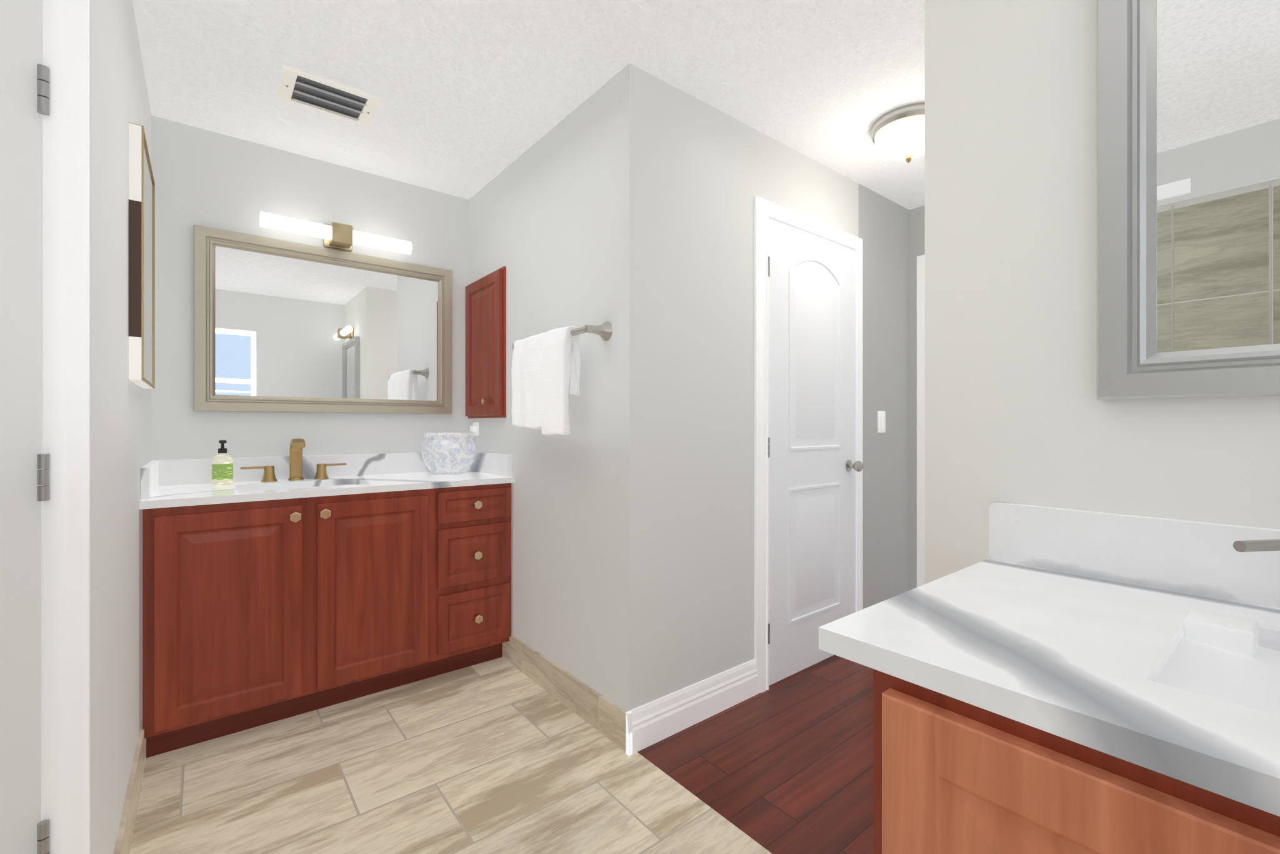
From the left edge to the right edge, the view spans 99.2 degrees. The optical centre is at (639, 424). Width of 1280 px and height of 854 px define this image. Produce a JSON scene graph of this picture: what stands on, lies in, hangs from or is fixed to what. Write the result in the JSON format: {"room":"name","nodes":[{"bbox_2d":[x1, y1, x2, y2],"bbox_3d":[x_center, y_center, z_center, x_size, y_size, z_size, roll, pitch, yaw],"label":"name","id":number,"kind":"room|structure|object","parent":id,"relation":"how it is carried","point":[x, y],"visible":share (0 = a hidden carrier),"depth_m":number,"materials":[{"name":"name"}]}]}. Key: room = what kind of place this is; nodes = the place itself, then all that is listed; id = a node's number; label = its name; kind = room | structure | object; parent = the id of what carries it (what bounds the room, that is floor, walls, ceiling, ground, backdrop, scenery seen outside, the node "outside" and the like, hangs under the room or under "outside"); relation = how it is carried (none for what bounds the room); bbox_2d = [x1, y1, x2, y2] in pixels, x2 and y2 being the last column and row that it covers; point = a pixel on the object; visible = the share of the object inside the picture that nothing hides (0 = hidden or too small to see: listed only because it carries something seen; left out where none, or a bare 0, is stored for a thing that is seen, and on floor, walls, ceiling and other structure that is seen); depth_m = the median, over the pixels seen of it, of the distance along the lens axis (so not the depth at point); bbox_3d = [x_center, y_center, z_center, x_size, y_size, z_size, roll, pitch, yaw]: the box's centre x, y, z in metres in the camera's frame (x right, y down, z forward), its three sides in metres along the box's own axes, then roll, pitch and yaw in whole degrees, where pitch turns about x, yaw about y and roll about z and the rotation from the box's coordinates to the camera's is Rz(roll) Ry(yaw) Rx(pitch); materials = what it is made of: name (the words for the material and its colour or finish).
{"room":"bathroom","nodes":[
{"label":"bathroom","id":0,"kind":"room"},
{"bbox_2d":[89,0,151,853],"bbox_3d":[-2.576,-0.060,0.766,2.740,2.340,1.620,0,0,-39],"label":"wall","id":1,"kind":"structure","parent":0,"point":[120,429],"depth_m":1.24,"materials":[{"name":"grey paint"}]},
{"bbox_2d":[0,0,89,853],"bbox_3d":[-1.327,0.075,0.710,0.859,2.070,0.030,0,0,-39],"label":"closet door","id":2,"kind":"structure","parent":1,"relation":"in","point":[44,426],"depth_m":0.94,"materials":[{"name":"white wood"}]},
{"bbox_2d":[113,720,146,853],"bbox_3d":[-1.324,1.045,1.404,0.012,0.130,1.047,0,0,-39],"label":"baseboard","id":3,"kind":"structure","parent":1,"relation":"attached to","point":[125,830],"depth_m":1.48,"materials":[{"name":"beige tile"}]},
{"bbox_2d":[128,121,154,388],"bbox_3d":[-1.533,-0.477,1.681,0.030,0.705,0.460,0,0,-39],"label":"framed art","id":4,"kind":"object","parent":1,"relation":"attached to","point":[141,277],"visible":1,"depth_m":1.51,"materials":[{"name":"fabric"}]},
{"bbox_2d":[151,115,468,460],"bbox_3d":[-1.474,-0.060,2.612,1.890,2.340,0.120,0,0,-39],"label":"wall","id":5,"kind":"structure","parent":0,"point":[209,179],"depth_m":2.40,"materials":[{"name":"grey paint"}]},
{"bbox_2d":[193,224,451,414],"bbox_3d":[-1.415,-0.439,2.562,1.060,0.763,0.030,0,0,-39],"label":"mirror","id":6,"kind":"object","parent":5,"relation":"attached to","point":[282,326],"visible":0.98,"depth_m":2.50,"materials":[{"name":"beige"}]},
{"bbox_2d":[260,211,411,254],"bbox_3d":[-1.390,-0.882,2.523,0.610,0.110,0.123,0,0,-39],"label":"vanity light","id":7,"kind":"object","parent":5,"relation":"attached to","point":[338,235],"depth_m":2.47,"materials":[{"name":"white glass"}]},
{"bbox_2d":[130,656,771,853],"bbox_3d":[-1.363,1.135,0.381,3.950,0.050,3.700,0,0,-39],"label":"floor","id":8,"kind":"structure","parent":0,"point":[500,755],"depth_m":1.67,"materials":[{"name":"beige tile"}]},
{"bbox_2d":[139,451,513,757],"bbox_3d":[-1.257,0.625,2.341,1.286,0.970,0.570,0,0,-39],"label":"bathroom vanity","id":9,"kind":"object","parent":8,"relation":"on","point":[355,576],"visible":1,"depth_m":2.07,"materials":[{"name":"brown wood"}]},
{"bbox_2d":[211,440,233,484],"bbox_3d":[-1.701,0.151,2.219,0.070,0.180,0.080,0,0,-39],"label":"soap bottle","id":10,"kind":"object","parent":9,"relation":"on","point":[222,467],"visible":1,"depth_m":2.20,"materials":[{"name":"green plastic"}]},
{"bbox_2d":[240,438,346,481],"bbox_3d":[-1.494,0.150,2.374,0.396,0.183,0.136,0,0,-39],"label":"faucet","id":11,"kind":"object","parent":9,"relation":"on","point":[297,445],"visible":1,"depth_m":2.39,"materials":[{"name":"gold metal"}]},
{"bbox_2d":[421,432,476,474],"bbox_3d":[-0.959,0.140,2.737,0.260,0.203,0.260,0,0,-39],"label":"ceramic pot","id":12,"kind":"object","parent":9,"relation":"on","point":[448,453],"visible":1,"depth_m":2.64,"materials":[{"name":"white ceramic"}]},
{"bbox_2d":[818,501,1279,853],"bbox_3d":[0.693,0.625,0.497,0.553,0.970,0.843,0,0,-39],"label":"bathroom vanity","id":13,"kind":"object","parent":8,"relation":"on","point":[1051,680],"visible":1,"depth_m":0.56,"materials":[{"name":"white stone"}]},
{"bbox_2d":[1233,538,1279,551],"bbox_3d":[0.810,0.175,0.576,0.177,0.132,0.237,0,0,-39],"label":"faucet","id":14,"kind":"object","parent":13,"relation":"on","point":[1252,545],"visible":1,"depth_m":0.61,"materials":[{"name":"silver metal"}]},
{"bbox_2d":[132,0,924,209],"bbox_3d":[-0.556,-1.270,1.092,6.300,0.080,3.800,0,0,-39],"label":"ceiling","id":15,"kind":"structure","parent":0,"point":[475,96],"depth_m":1.88,"materials":[{"name":"white paint"}]},
{"bbox_2d":[276,65,381,126],"bbox_3d":[-1.166,-1.214,2.045,0.310,0.030,0.220,0,0,-39],"label":"ceiling vent","id":16,"kind":"object","parent":15,"relation":"in","point":[300,88],"visible":0.96,"depth_m":2.03,"materials":[{"name":"silver metal"}]},
{"bbox_2d":[870,103,924,163],"bbox_3d":[1.093,-1.147,2.217,0.286,0.163,0.286,0,0,-39],"label":"light","id":17,"kind":"object","parent":15,"relation":"attached to","point":[897,134],"visible":0.75,"depth_m":2.15,"materials":[{"name":"white glass"}]},
{"bbox_2d":[468,63,909,711],"bbox_3d":[0.344,-0.060,3.151,2.220,2.340,1.555,0,0,-39],"label":"wall","id":18,"kind":"structure","parent":0,"point":[622,202],"depth_m":2.11,"materials":[{"name":"grey paint"}]},
{"bbox_2d":[470,421,478,435],"bbox_3d":[-0.879,0.020,2.878,0.030,0.070,0.070,0,0,-39],"label":"outlet","id":19,"kind":"object","parent":18,"relation":"attached to","point":[474,429],"visible":0.9,"depth_m":2.87,"materials":[{"name":"white plastic"}]},
{"bbox_2d":[465,266,506,418],"bbox_3d":[-0.803,-0.397,2.763,0.055,0.721,0.455,0,0,-39],"label":"medicine cabinet","id":20,"kind":"object","parent":18,"relation":"attached to","point":[485,346],"visible":1,"depth_m":2.71,"materials":[{"name":"brown wood"}]},
{"bbox_2d":[511,321,612,434],"bbox_3d":[-0.348,-0.167,2.134,0.133,0.411,0.637,0,0,-39],"label":"towel rail","id":21,"kind":"object","parent":18,"relation":"attached to","point":[545,367],"visible":1,"depth_m":2.04,"materials":[{"name":"white fabric"}]},
{"bbox_2d":[502,633,626,751],"bbox_3d":[-0.348,1.045,2.229,0.012,0.130,0.982,0,0,-39],"label":"baseboard","id":22,"kind":"structure","parent":18,"relation":"attached to","point":[598,711],"depth_m":2.13,"materials":[{"name":"beige tile"}]},
{"bbox_2d":[625,658,758,755],"bbox_3d":[0.221,1.040,2.045,0.676,0.140,0.016,0,0,-39],"label":"baseboard","id":23,"kind":"structure","parent":18,"relation":"attached to","point":[652,722],"depth_m":1.98,"materials":[{"name":"white wood"}]},
{"bbox_2d":[754,195,863,693],"bbox_3d":[0.827,0.082,2.489,0.839,2.057,0.080,0,0,-39],"label":"hall door","id":24,"kind":"structure","parent":18,"relation":"in","point":[808,427],"depth_m":2.45,"materials":[{"name":"white wood"}]},
{"bbox_2d":[877,410,885,432],"bbox_3d":[1.292,-0.018,2.909,0.075,0.115,0.009,0,0,-39],"label":"switch plate","id":25,"kind":"object","parent":18,"relation":"attached to","point":[881,421],"visible":1,"depth_m":2.90,"materials":[{"name":"white plastic"}]},
{"bbox_2d":[637,654,873,853],"bbox_3d":[1.180,1.135,2.165,2.250,0.050,1.300,0,0,-39],"label":"floor","id":26,"kind":"structure","parent":0,"point":[784,765],"depth_m":1.80,"materials":[{"name":"red wood"}]},
{"bbox_2d":[909,205,924,589],"bbox_3d":[1.920,-0.060,2.800,0.200,2.340,1.175,0,0,-39],"label":"wall","id":27,"kind":"structure","parent":0,"point":[917,231],"depth_m":3.10,"materials":[{"name":"grey paint"}]},
{"bbox_2d":[916,254,924,586],"bbox_3d":[1.846,0.080,2.716,0.019,2.060,0.907,0,0,-39],"label":"door","id":28,"kind":"structure","parent":27,"relation":"in","point":[920,420],"depth_m":3.04,"materials":[{"name":"white"}]},
{"bbox_2d":[925,0,1279,583],"bbox_3d":[1.802,-0.060,1.333,2.220,2.340,1.165,0,0,-39],"label":"wall","id":29,"kind":"structure","parent":0,"point":[1016,411],"depth_m":0.95,"materials":[{"name":"grey paint"}]},
{"bbox_2d":[1096,0,1279,399],"bbox_3d":[0.923,-0.430,0.625,0.035,0.780,0.620,0,0,-39],"label":"mirror","id":30,"kind":"object","parent":29,"relation":"attached to","point":[1188,198],"visible":1,"depth_m":0.79,"materials":[{"name":"silver metal"}]}
]}

